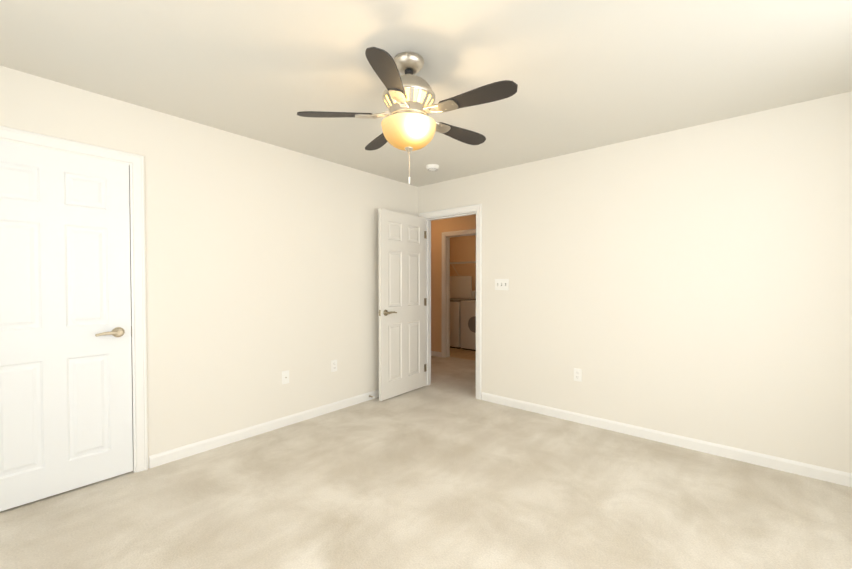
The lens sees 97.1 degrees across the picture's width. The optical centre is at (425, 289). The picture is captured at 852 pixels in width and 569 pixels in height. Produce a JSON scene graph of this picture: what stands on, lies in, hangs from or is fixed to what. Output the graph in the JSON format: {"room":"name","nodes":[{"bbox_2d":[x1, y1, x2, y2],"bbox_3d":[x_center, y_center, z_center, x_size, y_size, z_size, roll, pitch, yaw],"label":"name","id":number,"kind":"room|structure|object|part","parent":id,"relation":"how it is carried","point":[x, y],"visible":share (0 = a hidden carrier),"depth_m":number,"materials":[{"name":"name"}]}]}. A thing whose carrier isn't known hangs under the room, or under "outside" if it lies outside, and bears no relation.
{"room":"empty bedroom","nodes":[
{"label":"empty bedroom","id":0,"kind":"room"},
{"bbox_2d":[0,66,417,467],"bbox_3d":[-1.474,-0.009,3.124,0.120,2.440,4.340,1,1,40],"label":"wall","id":1,"kind":"structure","parent":0,"point":[262,264],"depth_m":2.99,"materials":[{"name":"white paint"}]},
{"bbox_2d":[0,140,132,511],"bbox_3d":[-2.174,0.199,2.201,0.095,2.030,0.726,1,1,40],"label":"closet door","id":2,"kind":"structure","parent":1,"relation":"in","point":[65,366],"depth_m":2.23,"materials":[{"name":"white paint"}]},
{"bbox_2d":[0,126,147,472],"bbox_3d":[-2.219,0.170,2.238,0.140,2.111,0.880,1,1,40],"label":"door frame","id":3,"kind":"structure","parent":1,"relation":"attached to","point":[135,162],"depth_m":2.49,"materials":[{"name":"white paint"}]},
{"bbox_2d":[149,390,378,467],"bbox_3d":[-0.988,1.162,3.610,0.013,0.082,2.760,1,1,40],"label":"baseboard","id":4,"kind":"structure","parent":1,"relation":"attached to","point":[175,454],"depth_m":3.08,"materials":[{"name":"white paint"}]},
{"bbox_2d":[282,370,288,383],"bbox_3d":[-1.236,0.778,3.313,0.014,0.114,0.070,1,1,40],"label":"jack","id":5,"kind":"object","parent":1,"relation":"attached to","point":[285,377],"visible":1,"depth_m":3.31,"materials":[{"name":"white plastic"}]},
{"bbox_2d":[331,360,336,371],"bbox_3d":[-0.903,0.756,3.706,0.009,0.114,0.070,1,1,40],"label":"electrical outlet","id":6,"kind":"object","parent":1,"relation":"attached to","point":[333,365],"visible":1,"depth_m":3.70,"materials":[{"name":"white plastic"}]},
{"bbox_2d":[0,356,851,568],"bbox_3d":[-0.366,1.239,3.219,6.670,0.060,5.890,1,1,40],"label":"floor carpet","id":7,"kind":"object","parent":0,"point":[445,469],"visible":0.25,"depth_m":2.14,"materials":[{"name":"beige carpet"}]},
{"bbox_2d":[0,0,851,186],"bbox_3d":[0.075,-1.237,1.783,4.190,0.060,4.340,1,1,40],"label":"ceiling","id":8,"kind":"structure","parent":0,"point":[583,75],"depth_m":2.01,"materials":[{"name":"white paint"}]},
{"bbox_2d":[297,47,517,183],"bbox_3d":[-0.058,-0.887,2.015,1.134,0.648,1.096,1,1,40],"label":"fan","id":9,"kind":"object","parent":8,"relation":"hanging from","point":[408,124],"visible":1,"depth_m":1.90,"materials":[{"name":"brown wood"}]},
{"bbox_3d":[-0.434,-0.924,1.987,0.394,0.040,0.362,1,1,40],"label":"blade","id":10,"kind":"part","parent":9,"relation":"part of","materials":[{"name":"grey"}]},
{"bbox_3d":[-0.251,-0.929,2.301,0.466,0.040,0.230,1,1,40],"label":"blade","id":11,"kind":"part","parent":9,"relation":"part of","materials":[{"name":"grey"}]},
{"bbox_3d":[-0.147,-0.918,1.661,0.290,0.040,0.442,1,1,40],"label":"blade","id":12,"kind":"part","parent":9,"relation":"part of","materials":[{"name":"grey"}]},
{"bbox_3d":[-0.091,-0.810,2.001,0.293,0.124,0.293,1,1,40],"label":"lamp shade","id":13,"kind":"part","parent":9,"relation":"part of","materials":[{"name":"white glass"}]},
{"bbox_3d":[0.179,-0.927,2.212,0.152,0.040,0.488,1,1,40],"label":"blade","id":14,"kind":"part","parent":9,"relation":"part of","materials":[{"name":"grey"}]},
{"bbox_3d":[0.209,-0.921,1.830,0.490,0.040,0.145,1,1,40],"label":"blade","id":15,"kind":"part","parent":9,"relation":"part of","materials":[{"name":"grey"}]},
{"bbox_2d":[426,164,438,170],"bbox_3d":[0.066,-1.221,3.795,0.132,0.040,0.132,1,1,40],"label":"smoke detector","id":16,"kind":"object","parent":8,"relation":"attached to","point":[432,167],"visible":1,"depth_m":3.75,"materials":[{"name":"white plastic"}]},
{"bbox_2d":[431,214,475,351],"bbox_3d":[0.947,-0.056,5.869,5.440,2.440,0.120,1,1,40],"label":"wall","id":17,"kind":"structure","parent":0,"point":[440,226],"depth_m":6.41,"materials":[{"name":"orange paint"}]},
{"bbox_2d":[431,351,440,356],"bbox_3d":[-0.407,1.105,6.956,1.754,0.082,0.013,1,1,40],"label":"baseboard","id":18,"kind":"structure","parent":17,"relation":"attached to","point":[433,353],"depth_m":6.46,"materials":[{"name":"white paint"}]},
{"bbox_2d":[450,348,475,360],"bbox_3d":[0.862,1.173,7.061,2.290,0.062,1.550,1,1,40],"label":"floor","id":19,"kind":"structure","parent":0,"point":[461,353],"depth_m":6.61,"materials":[{"name":"wood"}]},
{"bbox_2d":[450,276,475,348],"bbox_3d":[0.586,0.433,7.603,0.678,1.396,0.664,1,1,40],"label":"washer","id":20,"kind":"object","parent":19,"relation":"on","point":[460,288],"visible":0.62,"depth_m":7.38,"materials":[{"name":"white metal"}]},
{"bbox_2d":[461,300,475,350],"bbox_3d":[1.116,0.596,7.141,0.680,1.086,0.684,1,1,40],"label":"dryer","id":21,"kind":"object","parent":19,"relation":"on","point":[468,324],"visible":0.31,"depth_m":6.99,"materials":[{"name":"white metal"}]},
{"bbox_2d":[450,235,475,290],"bbox_3d":[1.326,-0.084,7.584,2.290,2.440,0.120,1,1,40],"label":"wall","id":22,"kind":"structure","parent":0,"point":[462,248],"depth_m":7.93,"materials":[{"name":"orange paint"}]},
{"bbox_2d":[450,261,475,274],"bbox_3d":[1.167,-0.393,7.393,2.040,0.309,0.359,1,1,40],"label":"wire shelf","id":23,"kind":"object","parent":22,"relation":"attached to","point":[462,263],"visible":0.25,"depth_m":7.69,"materials":[{"name":"white"}]},
{"bbox_2d":[418,91,851,472],"bbox_3d":[1.490,-0.013,3.370,4.070,2.440,0.120,1,1,40],"label":"wall","id":24,"kind":"structure","parent":0,"point":[694,282],"depth_m":2.86,"materials":[{"name":"white paint"}]},
{"bbox_2d":[378,209,426,400],"bbox_3d":[-0.241,0.165,4.265,0.157,2.030,0.772,1,1,40],"label":"bedroom door","id":25,"kind":"structure","parent":24,"relation":"in","point":[402,237],"depth_m":4.22,"materials":[{"name":"white paint"}]},
{"bbox_2d":[419,204,481,399],"bbox_3d":[0.303,0.134,4.385,0.882,2.111,0.161,1,1,40],"label":"door frame","id":26,"kind":"structure","parent":24,"relation":"attached to","point":[476,209],"depth_m":4.61,"materials":[{"name":"white paint"}]},
{"bbox_2d":[495,279,508,289],"bbox_3d":[0.779,-0.047,3.884,0.162,0.116,0.019,1,1,40],"label":"light switch","id":27,"kind":"object","parent":24,"relation":"attached to","point":[501,284],"visible":1,"depth_m":3.88,"materials":[{"name":"white plastic"}]},
{"bbox_2d":[574,368,581,381],"bbox_3d":[1.371,0.776,3.400,0.070,0.114,0.009,1,1,40],"label":"electrical outlet","id":28,"kind":"object","parent":24,"relation":"attached to","point":[577,374],"visible":1,"depth_m":3.40,"materials":[{"name":"white plastic"}]},
{"bbox_2d":[482,392,851,486],"bbox_3d":[1.742,1.171,3.088,2.994,0.082,0.013,1,1,40],"label":"baseboard","id":29,"kind":"structure","parent":24,"relation":"attached to","point":[763,460],"depth_m":2.85,"materials":[{"name":"white paint"}]}
]}

